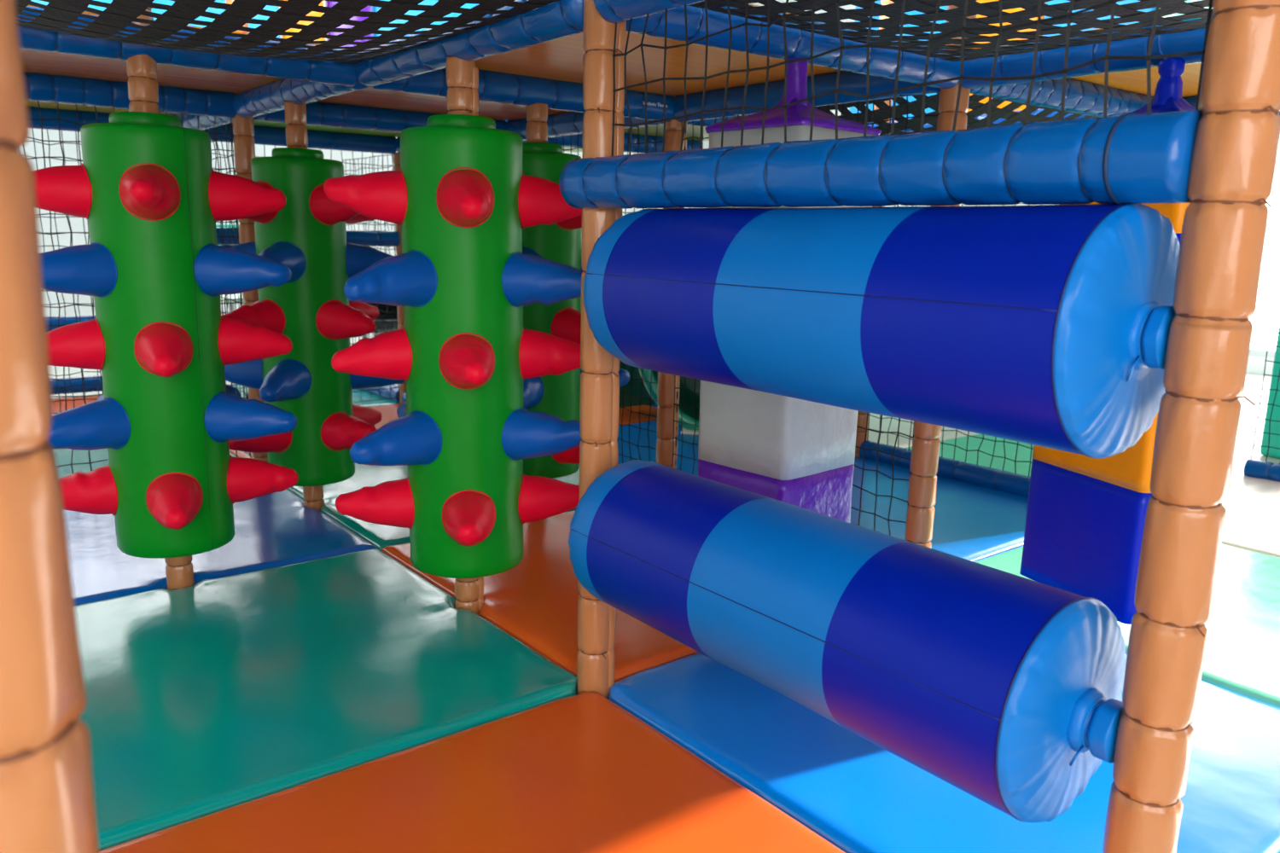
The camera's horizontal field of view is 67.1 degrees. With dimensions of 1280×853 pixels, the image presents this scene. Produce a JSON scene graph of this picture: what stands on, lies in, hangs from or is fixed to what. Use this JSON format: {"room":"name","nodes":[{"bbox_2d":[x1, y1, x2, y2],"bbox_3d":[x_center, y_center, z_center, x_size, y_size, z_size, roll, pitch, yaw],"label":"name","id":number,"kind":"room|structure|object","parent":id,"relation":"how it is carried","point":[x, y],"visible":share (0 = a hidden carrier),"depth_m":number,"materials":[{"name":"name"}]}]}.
{"room":"indoor playground","nodes":[
{"label":"indoor playground","id":0,"kind":"room"},
{"bbox_2d":[45,315,95,332],"bbox_3d":[-3.529,-0.569,5.454,1.128,0.096,0.097,-8,14,-37],"label":"beam","id":1,"kind":"structure","parent":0,"point":[54,321],"depth_m":5.56,"materials":[{"name":"blue plastic"}]},
{"bbox_2d":[19,6,709,317],"bbox_3d":[-4.114,-3.398,9.179,13.000,5.100,0.150,-8,14,-37],"label":"window","id":2,"kind":"structure","parent":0,"point":[70,150],"depth_m":8.70,"materials":[{"name":"white paint"}]},
{"bbox_2d":[49,333,1279,477],"bbox_3d":[-0.161,0.192,4.679,13.000,0.100,13.000,-8,14,-37],"label":"floor","id":3,"kind":"structure","parent":0,"point":[1244,442],"depth_m":6.15,"materials":[{"name":"plastic"}]},
{"bbox_2d":[0,0,98,852],"bbox_3d":[-0.326,0.221,0.504,0.073,1.475,0.078,0,11,-6],"label":"post","id":4,"kind":"object","parent":3,"relation":"on","point":[47,801],"visible":1,"depth_m":0.46,"materials":[{"name":"beige plastic"}]},
{"bbox_2d":[52,395,102,415],"bbox_3d":[-3.169,-0.033,5.080,1.192,0.053,1.192,-8,14,-37],"label":"floor mat","id":5,"kind":"object","parent":3,"relation":"on","point":[55,405],"visible":0.06,"depth_m":5.46,"materials":[{"name":"orange plastic"}]},
{"bbox_2d":[50,375,102,395],"bbox_3d":[-3.537,-0.216,5.525,1.128,0.095,0.096,-8,14,-37],"label":"beam","id":6,"kind":"structure","parent":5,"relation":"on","point":[91,381],"depth_m":5.66,"materials":[{"name":"blue plastic"}]},
{"bbox_2d":[52,448,236,478],"bbox_3d":[-2.429,0.167,4.156,1.192,0.054,1.192,-8,14,-37],"label":"floor mat","id":7,"kind":"object","parent":3,"relation":"on","point":[63,456],"visible":0.08,"depth_m":4.16,"materials":[{"name":"teal plastic"}]},
{"bbox_2d":[125,7,194,589],"bbox_3d":[-1.290,-0.763,2.522,0.073,2.570,0.080,-4,12,-24],"label":"post","id":8,"kind":"object","parent":3,"relation":"on","point":[142,84],"visible":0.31,"depth_m":2.48,"materials":[{"name":"beige plastic"}]},
{"bbox_2d":[34,111,298,558],"bbox_3d":[-1.312,-0.241,2.631,0.674,1.164,0.665,-8,14,-37],"label":"column","id":9,"kind":"structure","parent":8,"relation":"attached to","point":[147,187],"depth_m":2.52,"materials":[{"name":"green plastic"}]},
{"bbox_2d":[17,5,357,86],"bbox_3d":[-1.286,-0.990,2.480,1.128,0.101,0.102,-8,14,-37],"label":"beam","id":10,"kind":"structure","parent":8,"relation":"attached to","point":[332,72],"depth_m":2.53,"materials":[{"name":"blue plastic"}]},
{"bbox_2d":[20,4,345,93],"bbox_3d":[-1.655,-1.139,2.932,1.178,0.018,1.178,-8,14,-37],"label":"ceiling panel","id":11,"kind":"object","parent":10,"relation":"on","point":[36,61],"visible":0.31,"depth_m":3.26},
{"bbox_2d":[14,0,560,63],"bbox_3d":[-0.915,-0.857,2.026,1.125,0.077,1.120,-8,14,-37],"label":"net","id":12,"kind":"object","parent":10,"relation":"attached to","point":[56,15],"visible":0.98,"depth_m":1.97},
{"bbox_2d":[64,489,377,605],"bbox_3d":[-1.689,0.369,3.233,1.192,0.054,1.192,-8,14,-37],"label":"floor mat","id":13,"kind":"object","parent":3,"relation":"on","point":[276,529],"visible":0.48,"depth_m":3.07,"materials":[{"name":"blue plastic"}]},
{"bbox_2d":[220,292,244,312],"bbox_3d":[-2.702,-0.675,7.030,0.750,0.565,0.600,-8,14,-37],"label":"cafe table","id":14,"kind":"object","parent":3,"relation":"on","point":[236,294],"visible":0.06,"depth_m":6.59,"materials":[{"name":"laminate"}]},
{"bbox_2d":[225,0,267,462],"bbox_3d":[-1.559,-1.028,3.813,0.079,2.570,0.079,-8,14,-37],"label":"post","id":15,"kind":"object","parent":3,"relation":"on","point":[244,146],"visible":0.27,"depth_m":3.78,"materials":[{"name":"beige plastic"}]},
{"bbox_2d":[23,71,235,118],"bbox_3d":[-2.026,-1.191,3.403,1.128,0.101,0.103,-8,14,-37],"label":"beam","id":16,"kind":"structure","parent":15,"relation":"attached to","point":[39,87],"depth_m":3.46,"materials":[{"name":"blue plastic"}]},
{"bbox_2d":[23,101,250,473],"bbox_3d":[-2.043,-0.475,3.546,1.122,1.383,0.045,-8,14,-37],"label":"safety net","id":17,"kind":"object","parent":16,"relation":"hanging from","point":[58,119],"visible":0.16,"depth_m":3.54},
{"bbox_2d":[172,113,232,130],"bbox_3d":[-1.924,-1.354,4.229,0.102,0.101,1.128,-8,14,-37],"label":"beam","id":18,"kind":"structure","parent":15,"relation":"attached to","point":[190,121],"depth_m":4.13,"materials":[{"name":"blue plastic"}]},
{"bbox_2d":[27,106,110,131],"bbox_3d":[-2.767,-1.392,4.326,1.128,0.100,0.101,-8,14,-37],"label":"beam","id":19,"kind":"structure","parent":18,"relation":"attached to","point":[33,113],"depth_m":4.39,"materials":[{"name":"blue plastic"}]},
{"bbox_2d":[18,128,101,412],"bbox_3d":[-2.784,-0.668,4.472,1.122,1.401,0.050,-7,14,-37],"label":"safety net","id":20,"kind":"object","parent":19,"relation":"hanging from","point":[33,141],"visible":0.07,"depth_m":4.53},
{"bbox_2d":[26,99,174,115],"bbox_3d":[-2.395,-1.340,3.854,1.178,0.018,1.178,-8,14,-37],"label":"board","id":21,"kind":"object","parent":18,"relation":"on","point":[30,103],"visible":0.02,"depth_m":4.31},
{"bbox_2d":[31,0,279,37],"bbox_3d":[-2.480,-1.967,4.300,1.700,0.960,0.080,-8,14,-37],"label":"ceiling","id":22,"kind":"structure","parent":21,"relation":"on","point":[219,11],"depth_m":4.58,"materials":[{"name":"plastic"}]},
{"bbox_2d":[201,123,252,457],"bbox_3d":[-1.940,-0.630,4.374,0.046,1.401,1.122,-7,14,-37],"label":"safety net","id":23,"kind":"object","parent":18,"relation":"hanging from","point":[221,138],"visible":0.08,"depth_m":4.09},
{"bbox_2d":[229,120,400,137],"bbox_3d":[-1.451,-1.465,4.584,1.178,0.018,1.178,-8,14,-37],"label":"board","id":24,"kind":"object","parent":18,"relation":"on","point":[261,123],"visible":0.2,"depth_m":5.02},
{"bbox_2d":[279,0,325,40],"bbox_3d":[-1.712,-2.069,4.893,0.210,0.960,0.080,-8,14,-37],"label":"pad","id":25,"kind":"object","parent":24,"relation":"on","point":[312,13],"visible":0.02,"depth_m":4.87,"materials":[{"name":"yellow plastic"}]},
{"bbox_2d":[324,0,371,52],"bbox_3d":[-1.524,-2.094,5.039,0.230,0.960,0.080,-8,14,-37],"label":"pad","id":26,"kind":"object","parent":24,"relation":"on","point":[327,3],"visible":0.02,"depth_m":5.01,"materials":[{"name":"purple plastic"}]},
{"bbox_2d":[253,101,506,132],"bbox_3d":[-1.082,-1.316,4.133,1.128,0.101,0.102,-8,14,-37],"label":"beam","id":27,"kind":"structure","parent":15,"relation":"attached to","point":[317,113],"depth_m":4.02,"materials":[{"name":"blue plastic"}]},
{"bbox_2d":[284,101,324,511],"bbox_3d":[-1.198,-0.390,3.456,0.072,1.475,0.080,-8,14,-37],"label":"post","id":28,"kind":"object","parent":3,"relation":"on","point":[295,114],"visible":0.21,"depth_m":3.31,"materials":[{"name":"beige plastic"}]},
{"bbox_2d":[232,78,368,118],"bbox_3d":[-1.184,-1.153,3.306,0.101,0.101,1.128,-8,14,-37],"label":"beam","id":29,"kind":"structure","parent":28,"relation":"attached to","point":[269,97],"depth_m":3.29,"materials":[{"name":"blue plastic"}]},
{"bbox_2d":[221,147,405,486],"bbox_3d":[-1.198,-0.390,3.479,0.680,1.169,0.663,-8,14,-37],"label":"column","id":30,"kind":"structure","parent":28,"relation":"attached to","point":[312,309],"depth_m":3.33,"materials":[{"name":"green plastic"}]},
{"bbox_2d":[229,403,401,458],"bbox_3d":[-1.484,0.043,4.886,1.192,0.053,1.192,-8,14,-37],"label":"floor mat","id":31,"kind":"object","parent":3,"relation":"on","point":[388,413],"visible":0.03,"depth_m":5.28,"materials":[{"name":"orange plastic"}]},
{"bbox_2d":[232,384,400,407],"bbox_3d":[-2.224,-0.159,5.809,1.192,0.054,1.192,-8,14,-37],"label":"floor mat","id":32,"kind":"object","parent":3,"relation":"on","point":[365,395],"visible":0.07,"depth_m":5.79,"materials":[{"name":"teal plastic"}]},
{"bbox_2d":[75,548,576,850],"bbox_3d":[-0.949,0.570,2.310,1.192,0.054,1.192,-8,14,-37],"label":"floor mat","id":33,"kind":"object","parent":3,"relation":"on","point":[206,697],"visible":0.81,"depth_m":2.18,"materials":[{"name":"teal plastic"}]},
{"bbox_2d":[362,302,398,338],"bbox_3d":[-1.936,-0.777,7.238,0.540,0.723,0.550,-8,14,-37],"label":"cafe chair","id":34,"kind":"object","parent":3,"relation":"on","point":[391,327],"visible":0.11,"depth_m":7.39,"materials":[{"name":"black plastic"}]},
{"bbox_2d":[393,152,406,403],"bbox_3d":[-1.367,-0.818,5.573,0.076,1.475,0.077,-6,13,-32],"label":"post","id":35,"kind":"object","parent":3,"relation":"on","point":[397,156],"visible":0.21,"depth_m":5.51,"materials":[{"name":"beige plastic"}]},
{"bbox_2d":[203,123,396,154],"bbox_3d":[-1.822,-1.517,5.056,1.128,0.100,0.101,-8,14,-37],"label":"beam","id":36,"kind":"structure","parent":35,"relation":"attached to","point":[263,135],"depth_m":5.13,"materials":[{"name":"blue plastic"}]},
{"bbox_2d":[211,142,399,402],"bbox_3d":[-1.838,-0.791,5.201,1.122,1.403,0.044,-8,14,-37],"label":"safety net","id":37,"kind":"object","parent":36,"relation":"hanging from","point":[353,164],"visible":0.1,"depth_m":5.40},
{"bbox_2d":[216,227,399,246],"bbox_3d":[-1.833,-1.012,5.156,1.128,0.088,0.089,-8,14,-37],"label":"beam","id":38,"kind":"structure","parent":35,"relation":"attached to","point":[370,238],"depth_m":5.35,"materials":[{"name":"blue plastic"}]},
{"bbox_2d":[342,154,398,387],"bbox_3d":[-1.645,-0.951,5.907,0.051,1.360,0.820,-8,15,-39],"label":"safety net","id":39,"kind":"object","parent":35,"relation":"attached to","point":[346,160],"visible":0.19,"depth_m":5.84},
{"bbox_2d":[361,384,400,402],"bbox_3d":[-1.947,-0.327,6.408,0.097,0.095,1.764,-8,14,-37],"label":"beam","id":40,"kind":"structure","parent":35,"relation":"attached to","point":[394,392],"depth_m":5.81,"materials":[{"name":"blue plastic"}]},
{"bbox_2d":[395,121,506,153],"bbox_3d":[-0.980,-1.479,4.958,0.101,0.101,1.128,-8,14,-37],"label":"beam","id":41,"kind":"structure","parent":35,"relation":"attached to","point":[398,139],"depth_m":5.34,"materials":[{"name":"blue plastic"}]},
{"bbox_2d":[286,463,579,550],"bbox_3d":[-0.744,0.243,3.963,1.192,0.056,1.192,-8,14,-37],"label":"floor mat","id":42,"kind":"object","parent":3,"relation":"on","point":[380,536],"visible":0.1,"depth_m":3.72,"materials":[{"name":"teal plastic"}]},
{"bbox_2d":[445,56,483,615],"bbox_3d":[-0.456,-0.189,2.536,0.082,1.475,0.072,1,11,0],"label":"post","id":43,"kind":"object","parent":3,"relation":"on","point":[462,75],"visible":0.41,"depth_m":2.39,"materials":[{"name":"beige plastic"}]},
{"bbox_2d":[323,114,582,578],"bbox_3d":[-0.495,-0.205,2.538,0.650,1.165,0.671,-8,14,-37],"label":"column","id":44,"kind":"structure","parent":43,"relation":"attached to","point":[460,196],"depth_m":2.40,"materials":[{"name":"green plastic"}]},
{"bbox_2d":[354,0,583,86],"bbox_3d":[-0.445,-0.952,2.383,0.102,0.101,1.128,-8,14,-37],"label":"beam","id":45,"kind":"structure","parent":43,"relation":"attached to","point":[561,19],"depth_m":2.23,"materials":[{"name":"blue plastic"}]},
{"bbox_2d":[98,692,845,852],"bbox_3d":[-0.209,0.771,1.387,1.192,0.054,1.192,-8,14,-37],"label":"floor mat","id":46,"kind":"object","parent":3,"relation":"on","point":[580,773],"visible":1,"depth_m":1.73,"materials":[{"name":"orange plastic"}]},
{"bbox_2d":[526,103,547,142],"bbox_3d":[-0.357,-0.352,3.359,0.073,1.475,0.081,-3,12,-21],"label":"post","id":47,"kind":"object","parent":3,"relation":"on","point":[537,113],"visible":0.07,"depth_m":3.20,"materials":[{"name":"beige plastic"}]},
{"bbox_2d":[372,67,674,122],"bbox_3d":[-0.342,-1.115,3.209,1.128,0.100,0.102,-8,14,-37],"label":"beam","id":48,"kind":"structure","parent":47,"relation":"attached to","point":[497,87],"depth_m":3.15,"materials":[{"name":"blue plastic"}]},
{"bbox_2d":[381,3,841,96],"bbox_3d":[0.029,-1.063,2.738,1.178,0.018,1.178,-8,14,-37],"label":"ceiling panel","id":49,"kind":"object","parent":48,"relation":"on","point":[560,59],"visible":0.34,"depth_m":2.90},
{"bbox_2d":[521,142,629,478],"bbox_3d":[-0.358,-0.399,3.366,0.670,1.126,0.678,-8,14,-37],"label":"column","id":50,"kind":"structure","parent":47,"relation":"attached to","point":[559,396],"depth_m":3.21,"materials":[{"name":"green plastic"}]},
{"bbox_2d":[381,510,698,681],"bbox_3d":[-0.004,0.445,3.040,1.192,0.054,1.192,-8,14,-37],"label":"floor mat","id":51,"kind":"object","parent":3,"relation":"on","point":[535,602],"visible":0.22,"depth_m":2.63,"materials":[{"name":"orange plastic"}]},
{"bbox_2d":[576,0,626,698],"bbox_3d":[-0.074,-0.625,1.965,0.085,2.570,0.082,-1,11,-9],"label":"post","id":52,"kind":"object","parent":3,"relation":"on","point":[600,375],"visible":0.58,"depth_m":2.04,"materials":[{"name":"beige plastic"}]},
{"bbox_2d":[593,0,704,23],"bbox_3d":[0.296,-0.750,1.460,0.102,0.100,1.128,-8,14,-37],"label":"beam","id":53,"kind":"structure","parent":52,"relation":"attached to","point":[613,11],"depth_m":1.82,"materials":[{"name":"blue plastic"}]},
{"bbox_2d":[611,0,1212,156],"bbox_3d":[0.290,-0.577,1.493,0.046,0.275,1.122,-8,14,-38],"label":"safety net","id":54,"kind":"object","parent":53,"relation":"hanging from","point":[1107,57],"visible":0.75,"depth_m":1.45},
{"bbox_2d":[687,0,1214,61],"bbox_3d":[0.750,-0.788,1.799,1.065,0.052,1.103,-8,14,-37],"label":"net","id":55,"kind":"object","parent":53,"relation":"attached to","point":[1126,13],"visible":0.77,"depth_m":1.89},
{"bbox_2d":[626,3,960,88],"bbox_3d":[0.398,-0.914,2.287,1.128,0.101,0.102,-8,14,-37],"label":"beam","id":56,"kind":"structure","parent":52,"relation":"attached to","point":[882,61],"depth_m":2.21,"materials":[{"name":"blue plastic"}]},
{"bbox_2d":[697,22,881,523],"bbox_3d":[0.355,-0.275,2.392,0.309,1.396,0.309,-9,15,-42],"label":"hanging bag","id":57,"kind":"object","parent":56,"relation":"hanging from","point":[800,453],"visible":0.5,"depth_m":2.31,"materials":[{"name":"purple plastic"}]},
{"bbox_2d":[568,459,1126,822],"bbox_3d":[0.272,0.302,1.672,0.314,0.314,1.124,-8,14,-37],"label":"roller","id":58,"kind":"object","parent":52,"relation":"attached to","point":[1005,689],"visible":0.99,"depth_m":1.39,"materials":[{"name":"blue plastic"}]},
{"bbox_2d":[558,110,1201,209],"bbox_3d":[0.240,-0.406,1.555,0.107,0.107,1.228,-8,14,-38],"label":"beam","id":59,"kind":"structure","parent":52,"relation":"attached to","point":[1131,158],"depth_m":1.31,"materials":[{"name":"blue plastic"}]},
{"bbox_2d":[583,203,1179,458],"bbox_3d":[0.283,-0.198,1.572,0.314,0.314,1.124,-8,14,-37],"label":"roller","id":60,"kind":"object","parent":52,"relation":"attached to","point":[1048,326],"visible":0.94,"depth_m":1.27,"materials":[{"name":"blue plastic"}]},
{"bbox_2d":[619,360,656,407],"bbox_3d":[0.218,-0.515,5.909,1.300,0.820,0.080,-8,14,-37],"label":"pad","id":61,"kind":"object","parent":3,"relation":"on","point":[637,385],"visible":0.02,"depth_m":5.71,"materials":[{"name":"green plastic"}]},
{"bbox_2d":[618,405,657,425],"bbox_3d":[-0.540,-0.083,5.616,1.192,0.053,1.192,-8,14,-37],"label":"floor mat","id":62,"kind":"object","parent":3,"relation":"on","point":[643,409],"visible":0.05,"depth_m":5.46,"materials":[{"name":"orange plastic"}]},
{"bbox_2d":[616,420,698,475],"bbox_3d":[0.200,0.119,4.693,1.192,0.053,1.192,-8,14,-37],"label":"floor mat","id":63,"kind":"object","parent":3,"relation":"on","point":[687,464],"visible":0.09,"depth_m":4.68,"materials":[{"name":"blue plastic"}]},
{"bbox_2d":[638,367,700,434],"bbox_3d":[0.504,-0.472,5.227,1.010,1.015,0.720,2,11,5],"label":"tunnel","id":64,"kind":"object","parent":3,"relation":"on","point":[688,413],"visible":0.09,"depth_m":5.22,"materials":[{"name":"green plastic"}]},
{"bbox_2d":[656,96,686,469],"bbox_3d":[0.126,-0.952,3.619,0.078,2.570,0.077,10,14,36],"label":"post","id":65,"kind":"object","parent":3,"relation":"on","point":[673,128],"visible":0.16,"depth_m":3.77,"materials":[{"name":"beige plastic"}]},
{"bbox_2d":[505,111,663,140],"bbox_3d":[-0.240,-1.278,4.036,0.101,0.101,1.128,-8,14,-37],"label":"beam","id":66,"kind":"structure","parent":65,"relation":"attached to","point":[567,123],"depth_m":4.08,"materials":[{"name":"blue plastic"}]},
{"bbox_2d":[315,52,570,121],"bbox_3d":[-0.711,-1.264,3.661,1.178,0.018,1.178,-8,14,-37],"label":"board","id":67,"kind":"object","parent":66,"relation":"on","point":[369,96],"visible":0.24,"depth_m":3.91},
{"bbox_2d":[526,124,663,463],"bbox_3d":[-0.256,-0.554,4.182,0.056,1.401,1.120,-8,15,-39],"label":"safety net","id":68,"kind":"object","parent":66,"relation":"hanging from","point":[655,142],"visible":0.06,"depth_m":3.93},
{"bbox_2d":[623,124,709,140],"bbox_3d":[0.233,-1.389,4.391,1.178,0.018,1.178,-8,14,-37],"label":"board","id":69,"kind":"object","parent":66,"relation":"on","point":[651,130],"visible":0.02,"depth_m":4.76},
{"bbox_2d":[686,116,878,127],"bbox_3d":[0.602,-1.240,3.939,1.128,0.100,0.101,-8,14,-37],"label":"beam","id":70,"kind":"structure","parent":65,"relation":"attached to","point":[706,122],"depth_m":3.65,"materials":[{"name":"blue plastic"}]},
{"bbox_2d":[673,70,940,122],"bbox_3d":[0.500,-1.077,3.113,0.100,0.100,1.128,-8,14,-37],"label":"beam","id":71,"kind":"structure","parent":65,"relation":"attached to","point":[849,81],"depth_m":3.11,"materials":[{"name":"blue plastic"}]},
{"bbox_2d":[671,94,939,539],"bbox_3d":[0.484,-0.351,3.258,0.043,1.403,1.123,-8,14,-37],"label":"safety net","id":72,"kind":"object","parent":71,"relation":"hanging from","point":[907,117],"visible":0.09,"depth_m":3.01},
{"bbox_2d":[855,0,893,457],"bbox_3d":[1.070,-1.077,4.349,0.077,2.570,0.077,-9,15,-42],"label":"post","id":73,"kind":"object","parent":3,"relation":"on","point":[862,416],"visible":0.1,"depth_m":4.53,"materials":[{"name":"beige plastic"}]},
{"bbox_2d":[859,440,1030,497],"bbox_3d":[1.413,0.204,4.124,0.096,0.095,1.128,-8,14,-37],"label":"beam","id":74,"kind":"structure","parent":73,"relation":"attached to","point":[1005,481],"depth_m":4.10,"materials":[{"name":"blue plastic"}]},
{"bbox_2d":[885,108,1099,134],"bbox_3d":[1.445,-1.202,3.843,0.101,0.100,1.128,-8,14,-37],"label":"beam","id":75,"kind":"structure","parent":73,"relation":"attached to","point":[1038,110],"depth_m":3.77,"materials":[{"name":"blue plastic"}]},
{"bbox_2d":[866,203,1033,477],"bbox_3d":[1.429,-0.498,3.985,0.051,1.360,1.120,-8,14,-38],"label":"safety net","id":76,"kind":"object","parent":75,"relation":"hanging from","point":[943,430],"visible":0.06,"depth_m":4.12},
{"bbox_3d":[1.927,-1.315,4.205,1.154,0.018,1.178,-8,14,-37],"label":"board","id":77,"kind":"object","parent":75,"relation":"on","visible":0},
{"bbox_2d":[1042,0,1155,36],"bbox_3d":[2.178,-1.920,4.579,0.080,0.960,0.530,-8,14,-37],"label":"pad","id":78,"kind":"object","parent":77,"relation":"on","point":[1054,2],"visible":0.02,"depth_m":4.54,"materials":[{"name":"plastic"}]},
{"bbox_2d":[1161,0,1208,17],"bbox_3d":[2.615,-1.800,4.033,0.080,0.960,0.850,-8,14,-37],"label":"pad","id":79,"kind":"object","parent":77,"relation":"on","point":[1187,1],"visible":0.02,"depth_m":4.26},
{"bbox_3d":[1.187,-1.516,5.128,1.154,0.018,1.178,-8,14,-37],"label":"board","id":80,"kind":"object","parent":73,"relation":"attached to","visible":0},
{"bbox_2d":[849,0,947,121],"bbox_3d":[1.515,-2.100,5.406,0.080,0.960,0.780,-8,14,-37],"label":"pad","id":81,"kind":"object","parent":80,"relation":"on","point":[852,109],"visible":0.02,"depth_m":5.38,"materials":[{"name":"plastic"}]},
{"bbox_2d":[967,0,1046,111],"bbox_3d":[1.885,-1.999,4.945,0.080,0.960,0.380,-8,14,-37],"label":"pad","id":82,"kind":"object","parent":80,"relation":"on","point":[986,100],"visible":0.05,"depth_m":4.94,"materials":[{"name":"orange plastic"}]},
{"bbox_2d":[867,413,979,448],"bbox_3d":[1.144,-0.006,5.423,1.192,0.053,1.192,-8,14,-37],"label":"floor mat","id":83,"kind":"object","parent":3,"relation":"on","point":[904,427],"visible":0.09,"depth_m":5.18,"materials":[{"name":"beige plastic"}]},
{"bbox_2d":[850,456,1028,562],"bbox_3d":[0.940,0.320,3.770,1.192,0.053,1.192,-8,14,-37],"label":"floor mat","id":84,"kind":"object","parent":3,"relation":"on","point":[974,523],"visible":0.3,"depth_m":3.65,"materials":[{"name":"blue plastic"}]},
{"bbox_2d":[905,5,976,548],"bbox_3d":[0.865,-0.750,2.697,0.081,2.570,0.081,-8,14,-37],"label":"post","id":85,"kind":"object","parent":3,"relation":"on","point":[926,443],"visible":0.27,"depth_m":2.84,"materials":[{"name":"beige plastic"}]},
{"bbox_2d":[969,77,1153,117],"bbox_3d":[1.342,-1.039,3.016,1.128,0.101,0.102,-8,14,-37],"label":"beam","id":86,"kind":"structure","parent":85,"relation":"attached to","point":[1082,97],"depth_m":2.96,"materials":[{"name":"blue plastic"}]},
{"bbox_2d":[729,93,1102,134],"bbox_3d":[0.971,-1.066,3.492,1.130,0.162,1.130,-8,14,-37],"label":"net","id":87,"kind":"object","parent":86,"relation":"attached to","point":[978,108],"visible":0.09,"depth_m":3.07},
{"bbox_2d":[972,23,1201,97],"bbox_3d":[1.713,-0.987,2.545,1.178,0.018,1.178,-8,14,-37],"label":"board","id":88,"kind":"object","parent":86,"relation":"on","point":[1133,80],"visible":0.04,"depth_m":2.96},
{"bbox_2d":[961,17,1205,88],"bbox_3d":[1.240,-0.876,2.190,0.102,0.101,1.128,-8,14,-37],"label":"beam","id":89,"kind":"structure","parent":85,"relation":"attached to","point":[1049,61],"depth_m":2.34,"materials":[{"name":"blue plastic"}]},
{"bbox_2d":[1019,25,1195,624],"bbox_3d":[1.196,-0.253,2.307,0.257,1.371,0.386,-3,12,-19],"label":"hanging bag","id":90,"kind":"object","parent":89,"relation":"hanging from","point":[1085,517],"visible":0.33,"depth_m":2.30,"materials":[{"name":"blue plastic"}]},
{"bbox_2d":[607,652,1279,852],"bbox_3d":[0.736,0.646,2.117,1.192,0.054,1.192,-8,14,-37],"label":"floor mat","id":91,"kind":"object","parent":3,"relation":"on","point":[854,794],"visible":0.36,"depth_m":1.85,"materials":[{"name":"blue plastic"}]},
{"bbox_2d":[904,433,1033,477],"bbox_3d":[1.884,0.194,4.500,1.192,0.054,1.192,-8,14,-37],"label":"floor mat","id":92,"kind":"object","parent":3,"relation":"on","point":[987,446],"visible":0.13,"depth_m":4.70,"materials":[{"name":"green plastic"}]},
{"bbox_2d":[975,544,1279,708],"bbox_3d":[1.680,0.521,2.847,1.192,0.053,1.192,-8,14,-37],"label":"floor mat","id":93,"kind":"object","parent":3,"relation":"on","point":[1242,657],"visible":0.23,"depth_m":2.63,"materials":[{"name":"green plastic"}]},
{"bbox_2d":[1102,0,1279,852],"bbox_3d":[0.649,0.113,1.148,0.084,1.475,0.090,1,11,-3],"label":"post","id":94,"kind":"object","parent":3,"relation":"on","point":[1236,149],"visible":1,"depth_m":1.10,"materials":[{"name":"beige plastic"}]},
{"bbox_2d":[1221,474,1279,558],"bbox_3d":[2.624,0.396,3.577,1.192,0.053,1.192,-8,14,-37],"label":"floor mat","id":95,"kind":"object","parent":3,"relation":"on","point":[1252,523],"visible":0.33,"depth_m":3.69,"materials":[{"name":"beige plastic"}]},
{"bbox_2d":[1243,459,1279,482],"bbox_3d":[3.098,0.281,3.931,0.087,0.085,1.128,-8,14,-37],"label":"beam","id":96,"kind":"structure","parent":95,"relation":"on","point":[1255,468],"depth_m":4.29,"materials":[{"name":"blue plastic"}]},
{"bbox_2d":[1250,265,1279,464],"bbox_3d":[3.114,-0.421,3.792,0.052,1.360,1.120,-8,15,-38],"label":"safety net","id":97,"kind":"object","parent":96,"relation":"on","point":[1277,286],"visible":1,"depth_m":4.26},
{"bbox_2d":[1260,323,1279,459],"bbox_3d":[3.426,-0.345,4.812,0.300,1.055,0.340,-3,12,-21],"label":"safety net","id":98,"kind":"object","parent":3,"relation":"on","point":[1275,426],"visible":1,"depth_m":4.92,"materials":[{"name":"teal plastic"}]},
{"bbox_3d":[-0.626,-0.616,4.650,0.077,1.475,0.077,-8,14,-37],"label":"post","id":99,"kind":"object","parent":3,"relation":"on","visible":0},
{"bbox_2d":[522,133,699,153],"bbox_3d":[-0.138,-1.442,4.862,1.128,0.101,0.102,-8,14,-37],"label":"beam","id":100,"kind":"structure","parent":99,"relation":"attached to","point":[651,147],"depth_m":4.90,"materials":[{"name":"blue plastic"}]},
{"bbox_2d":[562,146,581,152],"bbox_3d":[-0.506,-1.591,5.314,1.178,0.018,1.178,-8,14,-37],"label":"board","id":101,"kind":"object","parent":100,"relation":"on","point":[575,150],"visible":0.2,"depth_m":5.93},
{"bbox_2d":[370,0,478,40],"bbox_3d":[-0.914,-2.175,5.510,1.280,0.960,0.080,-8,14,-37],"label":"pad","id":102,"kind":"object","parent":101,"relation":"on","point":[425,2],"visible":0.02,"depth_m":5.22,"materials":[{"name":"plastic"}]},
{"bbox_3d":[1.798,-0.339,3.534,0.077,1.475,0.077,-8,14,-37],"label":"post","id":103,"kind":"object","parent":3,"relation":"on","visible":0},
{"bbox_2d":[1182,95,1279,115],"bbox_3d":[2.184,-1.001,2.919,0.101,0.101,1.128,-8,14,-37],"label":"beam","id":104,"kind":"structure","parent":103,"relation":"attached to","point":[1191,100],"depth_m":3.25,"materials":[{"name":"blue plastic"}]},
{"bbox_2d":[751,0,1274,376],"bbox_3d":[5.010,-2.986,8.132,0.150,5.100,13.000,-8,14,-37],"label":"wall","id":105,"kind":"structure","parent":0,"point":[1255,364],"depth_m":8.20,"materials":[{"name":"white paint"}]},
{"bbox_2d":[1248,144,1279,358],"bbox_3d":[5.714,-2.597,7.286,0.090,4.300,3.500,-8,14,-37],"label":"window","id":106,"kind":"structure","parent":105,"relation":"in","point":[1261,319],"depth_m":8.06,"materials":[{"name":"glass"}]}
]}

